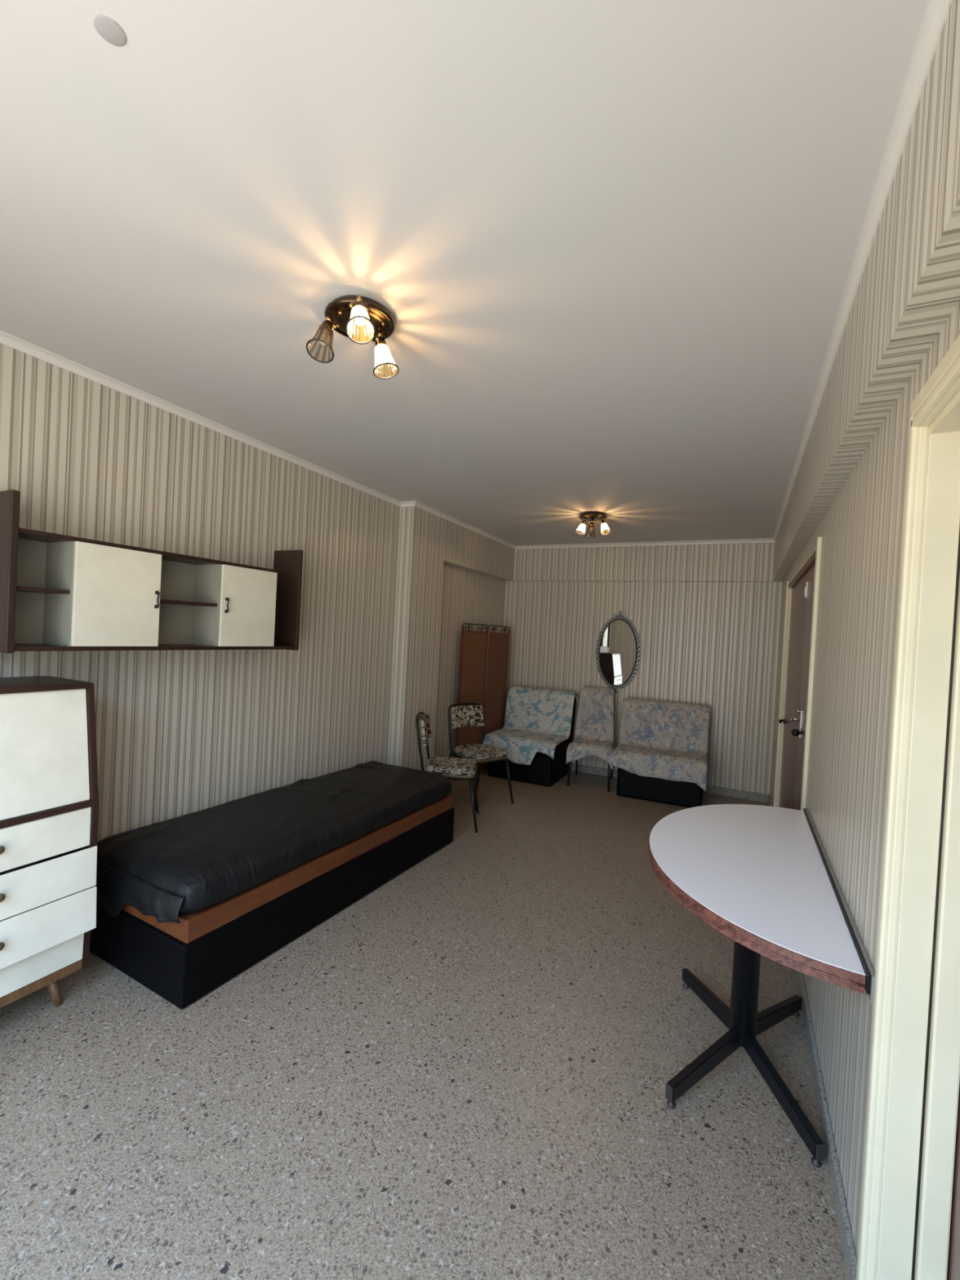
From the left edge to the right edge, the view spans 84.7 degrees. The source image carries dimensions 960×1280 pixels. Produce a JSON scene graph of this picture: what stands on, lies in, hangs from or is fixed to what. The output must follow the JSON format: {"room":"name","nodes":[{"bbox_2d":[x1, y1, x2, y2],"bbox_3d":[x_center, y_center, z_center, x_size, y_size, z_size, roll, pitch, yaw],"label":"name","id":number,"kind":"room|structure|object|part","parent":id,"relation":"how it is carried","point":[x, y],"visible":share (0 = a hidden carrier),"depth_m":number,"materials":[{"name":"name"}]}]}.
{"room":"studio apartment","nodes":[
{"label":"studio apartment","id":0,"kind":"room"},
{"bbox_2d":[0,342,515,841],"bbox_3d":[-1.141,0.122,3.756,0.340,2.600,6.557,3,1,26],"label":"wall","id":1,"kind":"structure","parent":0,"point":[388,590],"depth_m":3.09,"materials":[{"name":"paper"}]},
{"bbox_2d":[0,489,302,653],"bbox_3d":[-1.505,-0.256,2.624,0.254,0.614,1.440,3,1,26],"label":"upper cabinet","id":2,"kind":"object","parent":1,"relation":"attached to","point":[58,592],"visible":1,"depth_m":2.32,"materials":[{"name":"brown wood"}]},
{"bbox_3d":[-1.829,-0.258,1.996,0.234,0.602,0.027,3,1,26],"label":"panel","id":3,"kind":"part","parent":2,"relation":"part of","materials":[{"name":"brown wood"}]},
{"bbox_2d":[16,586,70,594],"bbox_3d":[-1.792,-0.200,2.095,0.196,0.016,0.186,3,1,26],"label":"shelf","id":4,"kind":"object","parent":2,"relation":"attached to","point":[20,589],"depth_m":2.11,"materials":[{"name":"brown wood"}]},
{"bbox_3d":[-1.652,-0.193,2.609,0.011,0.427,1.230,3,1,26],"label":"panel","id":5,"kind":"part","parent":2,"relation":"part of","materials":[{"name":"beige wood"}]},
{"bbox_3d":[-1.567,-0.185,2.287,0.016,0.426,0.349,3,1,26],"label":"door","id":6,"kind":"part","parent":2,"relation":"part of","materials":[{"name":"white laminate"}]},
{"bbox_3d":[-1.484,-0.186,2.420,0.028,0.082,0.018,3,1,26],"label":"handle","id":7,"kind":"part","parent":2,"relation":"part of","materials":[{"name":"black metal"}]},
{"bbox_2d":[160,599,217,606],"bbox_3d":[-1.521,-0.188,2.641,0.196,0.016,0.312,3,1,26],"label":"shelf","id":8,"kind":"object","parent":2,"relation":"attached to","point":[163,602],"depth_m":2.69,"materials":[{"name":"brown wood"}]},
{"bbox_3d":[-1.321,-0.182,2.749,0.028,0.082,0.018,3,1,26],"label":"handle","id":9,"kind":"part","parent":2,"relation":"part of","materials":[{"name":"black metal"}]},
{"bbox_3d":[-1.268,-0.178,2.891,0.016,0.426,0.352,3,1,26],"label":"door","id":10,"kind":"part","parent":2,"relation":"part of","materials":[{"name":"white laminate"}]},
{"bbox_3d":[-1.202,-0.248,3.265,0.227,0.614,0.022,3,1,26],"label":"panel","id":11,"kind":"part","parent":2,"relation":"part of","materials":[{"name":"brown wood"}]},
{"bbox_2d":[0,330,401,506],"bbox_3d":[-1.529,-1.169,2.716,0.036,0.034,3.920,3,1,26],"label":"trim","id":12,"kind":"structure","parent":1,"relation":"attached to","point":[6,339],"depth_m":2.62,"materials":[{"name":"white paint"}]},
{"bbox_2d":[400,500,416,506],"bbox_3d":[-0.603,-1.144,4.424,0.176,0.034,0.036,3,1,26],"label":"trim","id":13,"kind":"structure","parent":1,"relation":"attached to","point":[405,504],"depth_m":4.43,"materials":[{"name":"white paint"}]},
{"bbox_2d":[414,501,516,549],"bbox_3d":[-0.054,-1.129,5.373,0.036,0.034,2.223,3,1,26],"label":"trim","id":14,"kind":"structure","parent":1,"relation":"attached to","point":[419,504],"depth_m":5.11,"materials":[{"name":"white paint"}]},
{"bbox_2d":[0,769,846,1279],"bbox_3d":[0.415,1.575,2.966,3.979,0.120,6.557,3,1,26],"label":"floor","id":15,"kind":"structure","parent":0,"point":[462,1071],"depth_m":1.72,"materials":[{"name":"stone"}]},
{"bbox_2d":[0,675,98,1008],"bbox_3d":[-1.858,0.786,1.784,0.450,1.257,0.840,3,1,26],"label":"secretary desk","id":16,"kind":"object","parent":15,"relation":"on","point":[49,793],"visible":1,"depth_m":1.94,"materials":[{"name":"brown wood"}]},
{"bbox_3d":[-1.635,1.040,1.787,0.028,0.030,0.030,3,1,26],"label":"knob","id":17,"kind":"part","parent":16,"relation":"part of","materials":[{"name":"gold metal"}]},
{"bbox_3d":[-1.641,0.716,1.794,0.028,0.030,0.030,3,1,26],"label":"knob","id":18,"kind":"part","parent":16,"relation":"part of","materials":[{"name":"gold metal"}]},
{"bbox_3d":[-1.634,0.876,1.788,0.028,0.030,0.030,3,1,26],"label":"knob","id":19,"kind":"part","parent":16,"relation":"part of","materials":[{"name":"gold metal"}]},
{"bbox_3d":[-2.051,0.715,1.881,0.010,1.092,0.796,3,1,26],"label":"panel","id":20,"kind":"part","parent":16,"relation":"part of","materials":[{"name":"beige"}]},
{"bbox_3d":[-1.911,1.265,1.804,0.368,0.040,0.796,3,1,26],"label":"rail","id":21,"kind":"part","parent":16,"relation":"part of","materials":[{"name":"brown wood"}]},
{"bbox_3d":[-1.876,0.167,1.800,0.338,0.022,0.796,3,1,26],"label":"panel","id":22,"kind":"part","parent":16,"relation":"part of","materials":[{"name":"brown wood"}]},
{"bbox_3d":[-1.716,0.723,1.714,0.038,0.151,0.792,3,1,26],"label":"drawer","id":23,"kind":"part","parent":16,"relation":"part of","materials":[{"name":"white laminate"}]},
{"bbox_3d":[-1.867,0.625,1.790,0.392,0.022,0.796,3,1,26],"label":"rail","id":24,"kind":"part","parent":16,"relation":"part of","materials":[{"name":"brown wood"}]},
{"bbox_3d":[-1.701,1.048,1.702,0.017,0.163,0.836,3,1,26],"label":"drawer","id":25,"kind":"part","parent":16,"relation":"part of","materials":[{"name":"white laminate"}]},
{"bbox_3d":[-1.696,0.884,1.702,0.009,0.156,0.832,3,1,26],"label":"drawer","id":26,"kind":"part","parent":16,"relation":"part of","materials":[{"name":"white laminate"}]},
{"bbox_3d":[-1.660,1.355,2.038,0.065,0.134,0.043,3,1,12],"label":"leg","id":27,"kind":"part","parent":16,"relation":"part of","materials":[{"name":"brown wood"}]},
{"bbox_3d":[-1.692,0.727,2.159,0.406,1.127,0.022,3,1,26],"label":"panel","id":28,"kind":"part","parent":16,"relation":"part of","materials":[{"name":"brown wood"}]},
{"bbox_2d":[89,760,454,1008],"bbox_3d":[-1.016,1.169,3.102,0.806,0.531,2.070,3,1,28],"label":"bed","id":29,"kind":"object","parent":15,"relation":"on","point":[186,904],"visible":0.94,"depth_m":2.44,"materials":[{"name":"black leather"}]},
{"bbox_3d":[-1.003,1.013,3.108,0.805,0.217,2.031,3,1,28],"label":"mattress","id":30,"kind":"part","parent":29,"relation":"part of","materials":[{"name":"black leather"}]},
{"bbox_3d":[-1.009,1.139,3.119,0.772,0.090,1.995,3,1,28],"label":"wooden frame","id":31,"kind":"part","parent":29,"relation":"part of","materials":[{"name":"brown wood"}]},
{"bbox_2d":[415,711,479,832],"bbox_3d":[-0.261,1.034,4.252,0.541,0.859,0.448,3,1,1],"label":"dining chair","id":32,"kind":"object","parent":15,"relation":"on","point":[457,768],"visible":0.91,"depth_m":4.09,"materials":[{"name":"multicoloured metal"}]},
{"bbox_3d":[-0.468,0.718,4.253,0.074,0.195,0.370,3,1,1],"label":"backrest","id":33,"kind":"part","parent":32,"relation":"part of","materials":[{"name":"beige fabric"}]},
{"bbox_3d":[-0.441,0.823,4.254,0.158,0.455,0.397,3,1,1],"label":"frame","id":34,"kind":"part","parent":32,"relation":"part of","materials":[{"name":"black metal"}]},
{"bbox_3d":[-0.448,0.719,4.253,0.085,0.197,0.373,3,1,1],"label":"backrest","id":35,"kind":"part","parent":32,"relation":"part of","materials":[{"name":"beige fabric"}]},
{"bbox_3d":[-0.233,1.016,4.251,0.400,0.050,0.401,3,1,1],"label":"seat","id":36,"kind":"part","parent":32,"relation":"part of","materials":[{"name":"beige fabric"}]},
{"bbox_3d":[-0.242,1.063,4.252,0.382,0.020,0.370,3,1,1],"label":"seat frame","id":37,"kind":"part","parent":32,"relation":"part of","materials":[{"name":"black metal"}]},
{"bbox_3d":[-0.052,1.273,4.060,0.106,0.410,0.027,3,1,31],"label":"leg","id":38,"kind":"part","parent":32,"relation":"part of","materials":[{"name":"black metal"}]},
{"bbox_3d":[-0.045,1.268,4.443,0.105,0.409,0.028,2,1,-35],"label":"leg","id":39,"kind":"part","parent":32,"relation":"part of","materials":[{"name":"black metal"}]},
{"bbox_2d":[448,702,513,811],"bbox_3d":[-0.013,1.039,4.841,0.448,0.859,0.541,2,1,-39],"label":"dining chair","id":40,"kind":"object","parent":15,"relation":"on","point":[463,716],"visible":0.94,"depth_m":4.87,"materials":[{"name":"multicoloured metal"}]},
{"bbox_3d":[-0.136,0.725,5.011,0.370,0.195,0.074,2,1,-39],"label":"backrest","id":41,"kind":"part","parent":40,"relation":"part of","materials":[{"name":"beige fabric"}]},
{"bbox_3d":[-0.122,0.830,4.987,0.397,0.455,0.158,2,1,-39],"label":"frame","id":42,"kind":"part","parent":40,"relation":"part of","materials":[{"name":"black metal"}]},
{"bbox_3d":[-0.124,0.726,4.995,0.373,0.197,0.085,2,1,-39],"label":"backrest","id":43,"kind":"part","parent":40,"relation":"part of","materials":[{"name":"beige fabric"}]},
{"bbox_3d":[-0.032,1.267,4.549,0.027,0.410,0.106,3,1,-9],"label":"leg","id":44,"kind":"part","parent":40,"relation":"part of","materials":[{"name":"black metal"}]},
{"bbox_3d":[-0.002,1.068,4.825,0.370,0.020,0.382,2,1,-39],"label":"seat frame","id":45,"kind":"part","parent":40,"relation":"part of","materials":[{"name":"black metal"}]},
{"bbox_3d":[-0.006,1.258,5.127,0.024,0.413,0.089,3,1,-20],"label":"leg","id":46,"kind":"part","parent":40,"relation":"part of","materials":[{"name":"black metal"}]},
{"bbox_3d":[0.004,1.021,4.820,0.401,0.050,0.400,2,1,-39],"label":"seat","id":47,"kind":"part","parent":40,"relation":"part of","materials":[{"name":"beige fabric"}]},
{"bbox_3d":[0.265,1.279,4.790,0.105,0.409,0.028,3,1,15],"label":"leg","id":48,"kind":"part","parent":40,"relation":"part of","materials":[{"name":"black metal"}]},
{"bbox_2d":[453,622,510,781],"bbox_3d":[0.065,0.646,5.784,0.075,1.624,0.966,3,1,34],"label":"folding screen","id":49,"kind":"object","parent":15,"relation":"on","point":[484,657],"visible":0.79,"depth_m":5.68,"materials":[{"name":"red wood"}]},
{"bbox_3d":[-0.089,0.653,5.552,0.024,1.600,0.409,4,1,41],"label":"panel frame","id":50,"kind":"part","parent":49,"relation":"part of","materials":[{"name":"red wood"}]},
{"bbox_3d":[-0.090,0.675,5.552,0.008,1.515,0.377,4,1,41],"label":"panel","id":51,"kind":"part","parent":49,"relation":"part of","materials":[{"name":"brown wood"}]},
{"bbox_3d":[0.178,0.661,5.955,0.024,1.600,0.556,3,1,28],"label":"panel frame","id":52,"kind":"part","parent":49,"relation":"part of","materials":[{"name":"red wood"}]},
{"bbox_3d":[0.177,0.684,5.955,0.008,1.515,0.524,3,1,28],"label":"panel","id":53,"kind":"part","parent":49,"relation":"part of","materials":[{"name":"brown wood"}]},
{"bbox_2d":[487,697,576,786],"bbox_3d":[0.567,1.041,5.795,0.780,0.885,0.748,3,1,26],"label":"slipper chair","id":54,"kind":"object","parent":15,"relation":"on","point":[544,771],"visible":0.43,"depth_m":5.48,"materials":[{"name":"black plastic"}]},
{"bbox_2d":[483,685,577,764],"bbox_3d":[0.564,0.919,5.778,0.797,0.724,0.816,3,1,26],"label":"throw","id":55,"kind":"object","parent":54,"relation":"on","point":[536,719],"visible":0.98,"depth_m":5.85,"materials":[{"name":"blue fabric"}]},
{"bbox_3d":[0.523,1.118,5.717,0.760,0.130,0.570,3,1,26],"label":"seat","id":56,"kind":"part","parent":54,"relation":"part of","materials":[{"name":"fabric"}]},
{"bbox_3d":[0.697,0.881,6.039,0.780,0.558,0.200,3,1,26],"label":"backrest","id":57,"kind":"part","parent":54,"relation":"part of","materials":[{"name":"fabric"}]},
{"bbox_2d":[566,760,612,791],"bbox_3d":[1.208,1.043,5.609,0.430,0.957,0.530,3,1,18],"label":"chair","id":58,"kind":"object","parent":15,"relation":"on","point":[609,776],"visible":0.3,"depth_m":5.44,"materials":[{"name":"black metal"}]},
{"bbox_3d":[0.934,1.313,5.452,0.064,0.392,0.020,2,1,-45],"label":"leg","id":59,"kind":"part","parent":58,"relation":"part of","materials":[{"name":"black metal"}]},
{"bbox_3d":[1.107,1.041,5.869,0.045,0.943,0.101,3,1,18],"label":"leg","id":60,"kind":"part","parent":58,"relation":"part of","materials":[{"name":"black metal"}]},
{"bbox_2d":[565,686,614,769],"bbox_3d":[1.214,0.907,5.625,0.476,0.769,0.639,3,1,18],"label":"throw","id":61,"kind":"object","parent":58,"relation":"on","point":[594,726],"visible":1,"depth_m":5.68,"materials":[{"name":"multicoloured fabric"}]},
{"bbox_3d":[1.304,1.334,5.329,0.019,0.392,0.065,3,1,-8],"label":"leg","id":62,"kind":"part","parent":58,"relation":"part of","materials":[{"name":"black metal"}]},
{"bbox_2d":[616,714,710,807],"bbox_3d":[1.828,1.114,5.274,0.840,0.885,0.638,3,1,23],"label":"slipper chair","id":63,"kind":"object","parent":15,"relation":"on","point":[687,794],"visible":0.25,"depth_m":5.01,"materials":[{"name":"black plastic"}]},
{"bbox_2d":[611,697,710,791],"bbox_3d":[1.815,1.000,5.260,0.857,0.723,0.712,3,1,23],"label":"throw","id":64,"kind":"object","parent":63,"relation":"on","point":[661,740],"visible":1,"depth_m":5.28,"materials":[{"name":"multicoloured fabric"}]},
{"bbox_3d":[1.924,0.952,5.473,0.840,0.558,0.200,3,1,23],"label":"backrest","id":65,"kind":"part","parent":63,"relation":"part of","materials":[{"name":"fabric"}]},
{"bbox_2d":[647,804,865,1168],"bbox_3d":[0.940,1.171,2.012,0.597,0.768,1.404,3,1,26],"label":"table","id":66,"kind":"object","parent":15,"relation":"on","point":[757,875],"visible":1,"depth_m":1.79,"materials":[{"name":"white laminate"}]},
{"bbox_2d":[0,0,928,546],"bbox_3d":[0.556,-1.141,2.929,3.979,0.120,6.557,3,1,26],"label":"ceiling","id":67,"kind":"structure","parent":0,"point":[610,246],"depth_m":1.38,"materials":[{"name":"paint"}]},
{"bbox_2d":[93,14,126,46],"bbox_3d":[-0.679,-1.117,0.966,0.050,0.002,0.050,3,1,26],"label":"junction cover","id":68,"kind":"object","parent":67,"relation":"attached to","point":[107,28],"visible":1,"depth_m":0.96,"materials":[{"name":"grey paint"}]},
{"bbox_2d":[306,294,399,378],"bbox_3d":[-0.405,-1.018,1.755,0.295,0.194,0.314,3,1,26],"label":"ceiling spotlight","id":69,"kind":"object","parent":67,"relation":"attached to","point":[358,318],"visible":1,"depth_m":1.74,"materials":[{"name":"brown metal"}]},
{"bbox_3d":[-0.517,-0.986,1.729,0.083,0.113,0.094,3,1,26],"label":"lamp shade","id":70,"kind":"part","parent":69,"relation":"part of","materials":[{"name":"glass"}]},
{"bbox_3d":[-0.515,-1.004,1.744,0.032,0.057,0.039,3,1,26],"label":"bulb","id":71,"kind":"part","parent":69,"relation":"part of","materials":[{"name":"beige glass"}]},
{"bbox_3d":[-0.410,-1.091,1.802,0.236,0.050,0.236,3,1,26],"label":"ceiling plate","id":72,"kind":"part","parent":69,"relation":"part of","materials":[{"name":"brown metal"}]},
{"bbox_3d":[-0.373,-1.000,1.631,0.038,0.053,0.036,3,1,26],"label":"bulb","id":73,"kind":"part","parent":69,"relation":"part of","materials":[{"name":"beige glass"}]},
{"bbox_3d":[-0.367,-0.981,1.614,0.092,0.110,0.088,3,1,26],"label":"lamp shade","id":74,"kind":"part","parent":69,"relation":"part of","materials":[{"name":"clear glass"}]},
{"bbox_3d":[-0.328,-0.980,1.839,0.085,0.101,0.084,3,1,26],"label":"lamp shade","id":75,"kind":"part","parent":69,"relation":"part of","materials":[{"name":"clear glass"}]},
{"bbox_2d":[574,511,611,537],"bbox_3d":[0.987,-0.988,4.527,0.254,0.184,0.292,2,1,-41],"label":"ceiling spotlight","id":76,"kind":"object","parent":67,"relation":"attached to","point":[588,516],"visible":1,"depth_m":4.50,"materials":[{"name":"brown metal"}]},
{"bbox_3d":[0.866,-0.960,4.539,0.084,0.093,0.083,3,1,26],"label":"lamp shade","id":77,"kind":"part","parent":76,"relation":"part of","materials":[{"name":"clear glass"}]},
{"bbox_3d":[0.976,-0.955,4.650,0.082,0.107,0.097,3,1,26],"label":"lamp shade","id":78,"kind":"part","parent":76,"relation":"part of","materials":[{"name":"glass"}]},
{"bbox_3d":[0.973,-1.056,4.532,0.236,0.050,0.236,3,1,26],"label":"ceiling plate","id":79,"kind":"part","parent":76,"relation":"part of","materials":[{"name":"brown metal"}]},
{"bbox_3d":[1.064,-0.948,4.463,0.087,0.100,0.082,3,1,26],"label":"lamp shade","id":80,"kind":"part","parent":76,"relation":"part of","materials":[{"name":"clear glass"}]},
{"bbox_2d":[503,542,782,795],"bbox_3d":[1.630,0.237,5.900,2.955,2.600,0.250,3,1,26],"label":"wall","id":81,"kind":"structure","parent":0,"point":[705,617],"depth_m":5.59,"materials":[{"name":"paper"}]},
{"bbox_2d":[595,609,641,693],"bbox_3d":[1.532,0.131,5.847,0.507,0.942,0.035,3,1,26],"label":"oval mirror","id":82,"kind":"object","parent":81,"relation":"attached to","point":[618,651],"visible":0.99,"depth_m":5.83,"materials":[{"name":"silver glass"}]},
{"bbox_2d":[600,620,635,684],"bbox_3d":[1.528,0.140,5.840,0.400,0.730,0.010,3,1,26],"label":"mirror glass","id":83,"kind":"object","parent":82,"relation":"attached to","point":[617,637],"depth_m":5.83,"materials":[{"name":"white"}]},
{"bbox_2d":[515,537,775,549],"bbox_3d":[1.649,-1.045,5.747,2.759,0.034,0.036,3,1,26],"label":"trim","id":84,"kind":"structure","parent":81,"relation":"attached to","point":[770,540],"depth_m":5.65,"materials":[{"name":"white paint"}]},
{"bbox_2d":[568,762,768,803],"bbox_3d":[1.529,1.491,5.844,2.955,0.085,0.014,3,1,26],"label":"baseboard","id":85,"kind":"structure","parent":81,"relation":"attached to","point":[762,797],"depth_m":5.38,"materials":[{"name":"stone"}]},
{"bbox_2d":[769,0,959,1279],"bbox_3d":[1.603,0.283,2.392,0.280,2.600,6.557,3,1,26],"label":"wall","id":86,"kind":"structure","parent":0,"point":[848,491],"depth_m":1.43,"materials":[{"name":"paper"}]},
{"bbox_2d":[773,537,822,810],"bbox_3d":[2.124,0.550,3.472,0.200,2.090,2.010,3,1,26],"label":"door","id":87,"kind":"structure","parent":86,"relation":"in","point":[802,594],"depth_m":3.48,"materials":[{"name":"beige paint"}]},
{"bbox_3d":[2.419,0.656,4.217,0.049,0.030,0.160,3,1,26],"label":"handle","id":88,"kind":"part","parent":87,"relation":"part of","materials":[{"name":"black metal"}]},
{"bbox_3d":[1.869,0.547,3.107,0.053,0.044,0.043,3,1,26],"label":"knob","id":89,"kind":"part","parent":87,"relation":"part of","materials":[{"name":"black metal"}]},
{"bbox_3d":[1.893,0.502,3.157,0.062,0.172,0.070,3,1,26],"label":"handle","id":90,"kind":"part","parent":87,"relation":"part of","materials":[{"name":"silver metal"}]},
{"bbox_2d":[767,795,857,1279],"bbox_3d":[1.852,1.544,3.192,0.014,0.085,4.448,3,1,26],"label":"baseboard","id":91,"kind":"structure","parent":86,"relation":"attached to","point":[849,1254],"depth_m":1.56,"materials":[{"name":"wood"}]},
{"bbox_2d":[803,808,875,1004],"bbox_3d":[1.235,0.826,1.872,0.018,0.066,1.440,3,1,26],"label":"batten","id":92,"kind":"object","parent":86,"relation":"attached to","point":[866,963],"visible":0.53,"depth_m":1.50,"materials":[{"name":"grey wood"}]},
{"bbox_2d":[772,0,951,541],"bbox_3d":[1.522,-1.010,2.421,0.027,0.027,6.107,3,1,26],"label":"trim","id":93,"kind":"structure","parent":86,"relation":"attached to","point":[936,11],"depth_m":1.18,"materials":[{"name":"white paint"}]},
{"bbox_2d":[856,334,959,1279],"bbox_3d":[0.747,0.514,0.681,0.186,2.095,1.065,3,1,26],"label":"door frame","id":94,"kind":"structure","parent":86,"relation":"in","point":[918,1238],"depth_m":1.08,"materials":[{"name":"beige paint"}]}
]}

